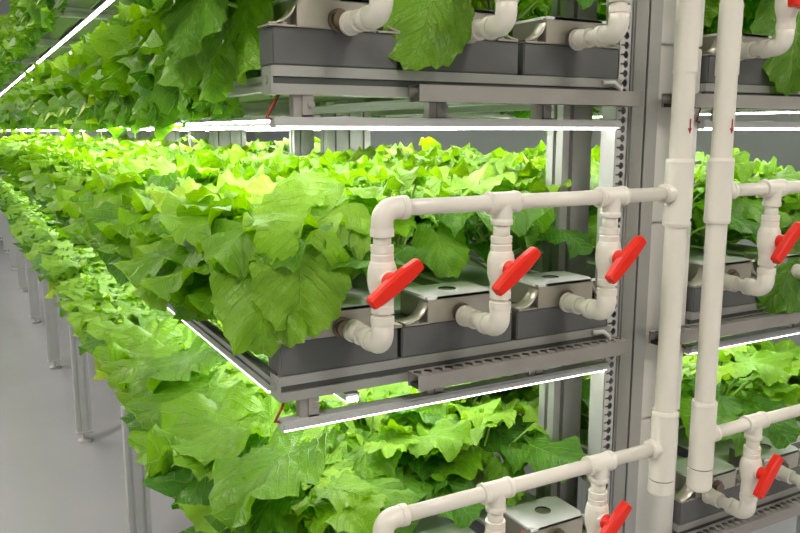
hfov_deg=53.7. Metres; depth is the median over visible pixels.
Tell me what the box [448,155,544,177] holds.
plant
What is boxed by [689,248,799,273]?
channel
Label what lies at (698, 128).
diffuser
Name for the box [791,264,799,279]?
socket
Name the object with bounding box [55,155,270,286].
plant
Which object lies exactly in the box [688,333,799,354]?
diffuser
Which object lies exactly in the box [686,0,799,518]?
pipe manifold
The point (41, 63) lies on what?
plant
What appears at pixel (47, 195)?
plant
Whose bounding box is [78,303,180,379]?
plant
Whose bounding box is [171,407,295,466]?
plant
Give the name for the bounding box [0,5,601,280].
foliage
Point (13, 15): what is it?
plant
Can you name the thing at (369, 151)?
plant
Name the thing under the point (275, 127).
diffuser
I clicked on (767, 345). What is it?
plant
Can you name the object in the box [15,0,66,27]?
plant
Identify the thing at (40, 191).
plant
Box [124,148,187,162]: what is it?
plant
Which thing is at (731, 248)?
channel
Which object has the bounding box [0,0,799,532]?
rack
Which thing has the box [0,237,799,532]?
floor
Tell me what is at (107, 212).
plant
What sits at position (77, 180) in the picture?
plant
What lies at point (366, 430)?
plant
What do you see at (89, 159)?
plant
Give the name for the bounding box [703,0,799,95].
plant
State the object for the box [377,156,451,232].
plant
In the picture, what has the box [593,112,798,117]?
diffuser
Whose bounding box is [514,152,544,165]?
plant
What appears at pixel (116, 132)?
plant
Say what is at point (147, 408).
plant
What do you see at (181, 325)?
plant
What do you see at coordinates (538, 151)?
plant
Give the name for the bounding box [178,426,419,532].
plant
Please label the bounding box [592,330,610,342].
stub
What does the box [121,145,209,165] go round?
plant
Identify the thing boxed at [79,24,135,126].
plant
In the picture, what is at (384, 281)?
pipe manifold
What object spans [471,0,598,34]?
plant
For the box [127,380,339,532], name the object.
plant
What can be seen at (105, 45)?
plant
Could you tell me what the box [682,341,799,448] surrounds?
plant
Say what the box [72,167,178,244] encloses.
plant
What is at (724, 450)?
channel
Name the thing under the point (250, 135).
wall
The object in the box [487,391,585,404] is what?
plant
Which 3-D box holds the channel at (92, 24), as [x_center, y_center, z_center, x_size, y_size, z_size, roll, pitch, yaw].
[-2.804,-1.730,6.458,0.237,0.062,12.035,-5,11,-28]
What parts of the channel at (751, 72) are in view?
lid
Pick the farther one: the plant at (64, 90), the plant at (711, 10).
the plant at (64, 90)
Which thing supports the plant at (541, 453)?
in the channel at (551, 514)
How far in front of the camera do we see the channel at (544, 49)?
1.45 m
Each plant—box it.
[0,13,23,54]
[0,27,24,59]
[0,35,24,58]
[2,12,32,55]
[7,0,56,40]
[7,9,37,50]
[8,0,33,42]
[8,8,26,36]
[10,0,32,28]
[12,34,44,49]
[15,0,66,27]
[16,8,44,37]
[18,70,37,120]
[19,147,98,183]
[19,147,126,204]
[19,152,100,190]
[21,54,72,127]
[26,7,65,25]
[26,18,56,32]
[29,62,44,115]
[32,78,68,134]
[32,147,118,214]
[33,55,72,123]
[35,0,68,11]
[36,162,104,205]
[37,251,106,298]
[38,53,80,134]
[39,155,145,213]
[40,153,111,213]
[41,163,131,228]
[47,60,76,120]
[48,159,123,210]
[49,264,105,297]
[51,40,106,123]
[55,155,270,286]
[55,160,153,245]
[55,273,112,315]
[56,154,165,251]
[59,270,108,299]
[59,275,135,336]
[60,287,141,335]
[61,21,129,127]
[62,71,127,138]
[65,52,103,130]
[65,257,101,278]
[66,299,151,354]
[67,274,125,300]
[69,300,129,344]
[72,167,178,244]
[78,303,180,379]
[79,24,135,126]
[79,51,139,132]
[84,172,215,263]
[88,1,181,139]
[93,317,221,387]
[94,176,237,258]
[94,319,197,352]
[97,320,194,392]
[101,3,186,130]
[101,337,234,419]
[109,285,133,296]
[113,179,359,320]
[114,335,265,431]
[116,0,212,123]
[118,164,263,321]
[120,170,426,357]
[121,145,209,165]
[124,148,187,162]
[125,365,292,429]
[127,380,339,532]
[128,0,277,103]
[132,146,219,163]
[144,310,211,323]
[146,0,272,120]
[170,318,220,327]
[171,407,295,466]
[175,148,289,170]
[175,153,227,164]
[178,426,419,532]
[192,146,227,157]
[199,144,350,183]
[213,353,268,369]
[233,150,385,185]
[233,350,268,368]
[240,146,384,166]
[242,151,412,243]
[248,148,271,154]
[254,146,362,164]
[262,387,411,451]
[269,155,304,168]
[277,162,555,277]
[287,383,471,492]
[299,155,445,170]
[309,148,383,169]
[329,394,492,527]
[356,159,473,274]
[362,395,518,423]
[365,374,538,466]
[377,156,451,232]
[382,163,545,250]
[383,0,493,70]
[384,161,475,242]
[395,147,481,166]
[403,398,586,505]
[414,174,595,272]
[434,152,531,230]
[437,147,491,158]
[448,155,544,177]
[454,140,546,166]
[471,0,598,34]
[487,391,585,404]
[499,362,685,423]
[501,145,599,166]
[503,156,599,180]
[508,0,605,37]
[512,0,542,30]
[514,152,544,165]
[522,353,762,456]
[532,162,544,169]
[535,0,606,19]
[588,150,760,251]
[589,167,598,246]
[590,359,754,394]
[597,0,760,26]
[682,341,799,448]
[683,335,799,420]
[690,158,799,314]
[691,148,776,235]
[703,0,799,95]
[703,25,709,34]
[716,7,754,32]
[720,338,799,421]
[727,160,799,244]
[728,194,799,243]
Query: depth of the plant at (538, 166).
2.28 m
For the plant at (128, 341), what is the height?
0.280 m
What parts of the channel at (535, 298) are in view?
lid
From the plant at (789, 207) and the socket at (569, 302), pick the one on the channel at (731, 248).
the plant at (789, 207)
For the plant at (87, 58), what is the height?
0.329 m
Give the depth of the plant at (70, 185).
2.70 m
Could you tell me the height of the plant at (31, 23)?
0.281 m
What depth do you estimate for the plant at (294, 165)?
1.92 m
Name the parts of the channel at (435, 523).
lid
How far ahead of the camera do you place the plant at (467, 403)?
1.89 m
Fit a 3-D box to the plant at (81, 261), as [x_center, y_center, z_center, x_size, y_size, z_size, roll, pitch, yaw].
[-1.650,0.037,4.151,0.382,0.195,0.367,5,11,27]
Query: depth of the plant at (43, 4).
3.52 m
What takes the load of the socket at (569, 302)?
attached to the pipe manifold at (384, 281)
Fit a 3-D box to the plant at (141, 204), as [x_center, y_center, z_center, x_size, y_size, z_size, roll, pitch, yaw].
[-0.458,-0.072,1.846,0.472,0.271,0.438,-3,10,-16]
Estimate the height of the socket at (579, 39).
0.038 m
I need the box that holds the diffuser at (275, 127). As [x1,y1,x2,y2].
[274,126,617,129]
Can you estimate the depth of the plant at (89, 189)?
2.35 m
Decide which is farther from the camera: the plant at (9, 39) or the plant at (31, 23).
the plant at (9, 39)
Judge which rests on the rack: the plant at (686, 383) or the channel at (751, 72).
the channel at (751, 72)
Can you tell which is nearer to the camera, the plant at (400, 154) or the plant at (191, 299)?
the plant at (191, 299)
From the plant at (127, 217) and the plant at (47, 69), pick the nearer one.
the plant at (127, 217)
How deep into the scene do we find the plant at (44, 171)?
3.64 m
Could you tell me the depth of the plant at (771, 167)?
2.01 m
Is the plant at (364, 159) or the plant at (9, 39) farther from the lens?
the plant at (9, 39)
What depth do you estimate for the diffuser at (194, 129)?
3.32 m
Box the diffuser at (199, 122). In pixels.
[1,120,269,130]
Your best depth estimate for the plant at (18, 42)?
4.78 m
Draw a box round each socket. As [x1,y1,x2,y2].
[339,9,363,35]
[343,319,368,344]
[456,305,481,328]
[467,19,484,43]
[559,292,584,313]
[568,28,594,50]
[702,488,724,507]
[723,273,740,291]
[740,41,756,60]
[775,465,795,483]
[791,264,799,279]
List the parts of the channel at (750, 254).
lid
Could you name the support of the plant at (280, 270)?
on the channel at (329, 349)
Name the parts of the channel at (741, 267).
lid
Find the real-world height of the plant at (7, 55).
0.265 m
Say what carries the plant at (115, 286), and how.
on the channel at (435, 523)
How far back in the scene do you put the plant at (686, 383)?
2.12 m
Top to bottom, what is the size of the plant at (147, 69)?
0.291 m
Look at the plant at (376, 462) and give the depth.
1.66 m
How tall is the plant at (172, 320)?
0.291 m
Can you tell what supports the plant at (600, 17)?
on the channel at (751, 72)
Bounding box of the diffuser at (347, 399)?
[337,396,357,402]
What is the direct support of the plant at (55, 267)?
on the channel
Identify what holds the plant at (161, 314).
on the channel at (435, 523)
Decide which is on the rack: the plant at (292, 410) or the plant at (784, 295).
the plant at (784, 295)
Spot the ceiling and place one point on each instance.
(5, 8)
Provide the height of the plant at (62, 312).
0.234 m
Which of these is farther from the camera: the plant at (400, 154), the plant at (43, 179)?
the plant at (43, 179)
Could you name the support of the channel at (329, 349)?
on the rack
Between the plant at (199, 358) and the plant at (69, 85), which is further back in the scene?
the plant at (69, 85)
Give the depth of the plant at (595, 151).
2.51 m
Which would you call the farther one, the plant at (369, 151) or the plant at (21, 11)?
the plant at (21, 11)
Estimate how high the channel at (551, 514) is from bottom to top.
0.104 m
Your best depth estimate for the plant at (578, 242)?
1.62 m
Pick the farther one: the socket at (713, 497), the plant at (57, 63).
the plant at (57, 63)
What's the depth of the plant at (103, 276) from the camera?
3.36 m
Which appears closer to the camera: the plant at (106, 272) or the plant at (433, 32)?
the plant at (433, 32)
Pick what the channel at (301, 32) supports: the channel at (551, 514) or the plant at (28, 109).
the plant at (28, 109)
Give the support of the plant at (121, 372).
on the channel
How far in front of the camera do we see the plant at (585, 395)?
2.05 m
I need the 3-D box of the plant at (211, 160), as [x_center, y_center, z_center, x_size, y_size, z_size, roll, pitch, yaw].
[-0.523,-0.224,2.447,0.544,0.282,0.539,-1,10,-5]
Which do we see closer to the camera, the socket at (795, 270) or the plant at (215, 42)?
the plant at (215, 42)
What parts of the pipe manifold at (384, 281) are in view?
red handle, red handle, red handle, red handle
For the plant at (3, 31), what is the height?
0.295 m
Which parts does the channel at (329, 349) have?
lid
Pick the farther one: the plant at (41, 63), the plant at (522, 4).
the plant at (41, 63)
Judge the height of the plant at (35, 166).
0.271 m
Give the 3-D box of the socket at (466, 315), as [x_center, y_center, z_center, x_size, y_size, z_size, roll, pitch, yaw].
[0.124,0.091,1.398,0.038,0.038,0.036,-5,11,-28]
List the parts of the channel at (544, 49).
lid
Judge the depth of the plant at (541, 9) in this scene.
1.97 m
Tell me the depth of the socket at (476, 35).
1.30 m
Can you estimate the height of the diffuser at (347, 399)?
0.010 m
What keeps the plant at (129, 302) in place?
on the channel
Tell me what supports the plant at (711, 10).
on the channel at (751, 72)
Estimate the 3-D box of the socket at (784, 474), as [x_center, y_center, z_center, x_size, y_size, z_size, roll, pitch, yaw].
[0.940,0.508,1.927,0.038,0.038,0.036,-5,11,-28]
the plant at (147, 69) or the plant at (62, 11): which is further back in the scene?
the plant at (62, 11)
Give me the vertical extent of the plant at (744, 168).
0.303 m
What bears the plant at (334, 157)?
on the channel at (535, 298)
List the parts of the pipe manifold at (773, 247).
red handle, red handle, red handle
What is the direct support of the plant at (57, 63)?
on the channel at (301, 32)
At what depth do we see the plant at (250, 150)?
3.34 m
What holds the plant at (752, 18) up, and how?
on the channel
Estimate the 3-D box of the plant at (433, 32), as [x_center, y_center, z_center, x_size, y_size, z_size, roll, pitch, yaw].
[0.017,-0.522,1.525,0.527,0.319,0.548,-5,11,-28]
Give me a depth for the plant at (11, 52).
5.62 m
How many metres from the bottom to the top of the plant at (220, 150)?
0.278 m
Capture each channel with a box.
[0,0,97,90]
[7,0,131,90]
[239,9,517,101]
[240,16,620,103]
[258,0,400,75]
[269,293,401,376]
[315,33,774,105]
[347,274,511,357]
[404,464,586,532]
[412,264,606,339]
[413,502,474,532]
[468,237,759,311]
[517,413,740,524]
[677,418,799,498]
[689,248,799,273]
[690,237,756,256]
[762,435,799,451]
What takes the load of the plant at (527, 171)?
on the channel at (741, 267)
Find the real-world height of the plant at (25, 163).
0.309 m
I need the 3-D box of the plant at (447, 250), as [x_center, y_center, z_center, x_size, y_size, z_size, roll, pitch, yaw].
[0.015,-0.062,1.614,0.537,0.299,0.630,-8,13,-41]
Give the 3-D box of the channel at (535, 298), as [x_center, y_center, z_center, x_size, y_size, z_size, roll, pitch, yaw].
[-2.586,-0.803,6.729,0.228,0.104,12.051,-5,11,-28]
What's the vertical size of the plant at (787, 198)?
0.256 m
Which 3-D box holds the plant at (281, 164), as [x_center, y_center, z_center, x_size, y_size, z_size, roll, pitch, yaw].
[-0.372,-0.194,2.313,0.442,0.267,0.484,-5,11,-26]
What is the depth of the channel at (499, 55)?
1.37 m
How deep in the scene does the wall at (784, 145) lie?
7.11 m
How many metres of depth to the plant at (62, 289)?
3.53 m
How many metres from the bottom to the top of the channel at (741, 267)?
0.104 m
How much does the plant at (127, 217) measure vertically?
0.296 m
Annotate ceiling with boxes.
[0,0,10,15]
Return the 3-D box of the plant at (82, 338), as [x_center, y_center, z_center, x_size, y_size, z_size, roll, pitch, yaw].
[-1.061,0.232,3.010,0.413,0.193,0.371,0,10,0]
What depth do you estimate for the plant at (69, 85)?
2.71 m
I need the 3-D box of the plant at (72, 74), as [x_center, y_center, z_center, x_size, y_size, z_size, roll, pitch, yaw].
[-0.787,-0.563,2.346,0.430,0.302,0.325,-9,13,-44]
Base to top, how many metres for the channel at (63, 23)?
0.062 m
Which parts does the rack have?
post, post, post, post, post, rail, post, led strip, post, post, led strip, led strip, led strip, led strip, rail, rail, led strip, led strip, led strip, rail, led strip, led strip, led strip, rail, rail, post, bracket arm, bracket arm, rail, led strip, bracket arm, bracket arm, led strip, bracket arm, led strip, post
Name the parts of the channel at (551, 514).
lid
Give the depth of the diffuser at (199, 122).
1.58 m
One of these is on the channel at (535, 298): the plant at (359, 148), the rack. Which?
the plant at (359, 148)
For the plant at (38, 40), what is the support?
on the channel at (63, 23)
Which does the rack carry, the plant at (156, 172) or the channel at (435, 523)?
the channel at (435, 523)
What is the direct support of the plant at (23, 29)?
on the rack
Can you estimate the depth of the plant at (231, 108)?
1.48 m
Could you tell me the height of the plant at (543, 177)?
0.257 m
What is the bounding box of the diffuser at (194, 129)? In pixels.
[99,129,242,130]
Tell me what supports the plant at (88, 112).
on the channel at (301, 32)
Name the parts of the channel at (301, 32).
lid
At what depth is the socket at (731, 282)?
1.70 m
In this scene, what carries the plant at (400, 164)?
on the channel at (426, 314)
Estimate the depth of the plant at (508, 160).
2.58 m
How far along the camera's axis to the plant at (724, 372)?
1.88 m
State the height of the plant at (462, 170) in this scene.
0.264 m
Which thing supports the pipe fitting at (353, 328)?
attached to the pipe manifold at (384, 281)
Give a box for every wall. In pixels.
[0,25,254,177]
[255,113,799,345]
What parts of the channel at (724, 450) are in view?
lid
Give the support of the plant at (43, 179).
on the channel at (329, 349)
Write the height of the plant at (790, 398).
0.295 m
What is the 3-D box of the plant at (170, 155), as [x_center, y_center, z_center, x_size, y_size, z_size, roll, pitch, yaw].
[-0.728,-0.297,2.866,0.485,0.286,0.529,6,11,30]
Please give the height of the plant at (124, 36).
0.326 m
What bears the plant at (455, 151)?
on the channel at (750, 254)
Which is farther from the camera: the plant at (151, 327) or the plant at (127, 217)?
the plant at (151, 327)
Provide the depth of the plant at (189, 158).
2.53 m
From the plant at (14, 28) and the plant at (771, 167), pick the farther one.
the plant at (14, 28)
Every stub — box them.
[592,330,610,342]
[602,80,621,90]
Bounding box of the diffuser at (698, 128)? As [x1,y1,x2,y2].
[698,128,799,129]
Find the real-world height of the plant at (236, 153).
0.299 m
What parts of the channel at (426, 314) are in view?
lid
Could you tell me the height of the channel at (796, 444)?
0.062 m
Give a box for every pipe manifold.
[339,0,701,532]
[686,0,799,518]
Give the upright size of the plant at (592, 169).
0.254 m
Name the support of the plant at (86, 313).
on the channel
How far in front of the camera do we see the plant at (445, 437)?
1.61 m
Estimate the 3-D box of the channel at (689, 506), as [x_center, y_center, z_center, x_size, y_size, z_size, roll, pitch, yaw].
[-2.169,-0.349,7.040,0.228,0.104,12.051,-5,11,-28]
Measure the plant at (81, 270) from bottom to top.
0.196 m
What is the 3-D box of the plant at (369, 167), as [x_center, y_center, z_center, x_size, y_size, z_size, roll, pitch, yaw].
[-0.177,-0.132,1.907,0.455,0.281,0.478,3,10,15]
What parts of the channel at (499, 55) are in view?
lid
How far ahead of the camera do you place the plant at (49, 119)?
3.20 m
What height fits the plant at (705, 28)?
0.278 m
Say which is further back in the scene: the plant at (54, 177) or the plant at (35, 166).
the plant at (35, 166)
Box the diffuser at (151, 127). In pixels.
[42,126,269,130]
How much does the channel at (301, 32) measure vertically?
0.104 m
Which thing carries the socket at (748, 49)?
attached to the pipe manifold at (773, 247)
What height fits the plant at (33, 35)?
0.293 m
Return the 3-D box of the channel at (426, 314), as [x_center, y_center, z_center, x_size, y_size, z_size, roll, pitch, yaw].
[-2.800,-0.784,6.612,0.237,0.104,12.051,-5,11,-28]
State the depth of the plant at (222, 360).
2.23 m
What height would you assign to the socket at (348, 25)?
0.038 m
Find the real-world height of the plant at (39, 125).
0.324 m
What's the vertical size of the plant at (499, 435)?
0.298 m
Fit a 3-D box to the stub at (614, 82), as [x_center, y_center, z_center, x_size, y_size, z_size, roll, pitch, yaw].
[0.408,-0.340,1.514,0.045,0.032,0.012,-4,10,-20]
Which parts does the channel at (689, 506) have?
lid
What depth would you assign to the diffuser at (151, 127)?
2.05 m
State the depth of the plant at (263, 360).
2.19 m

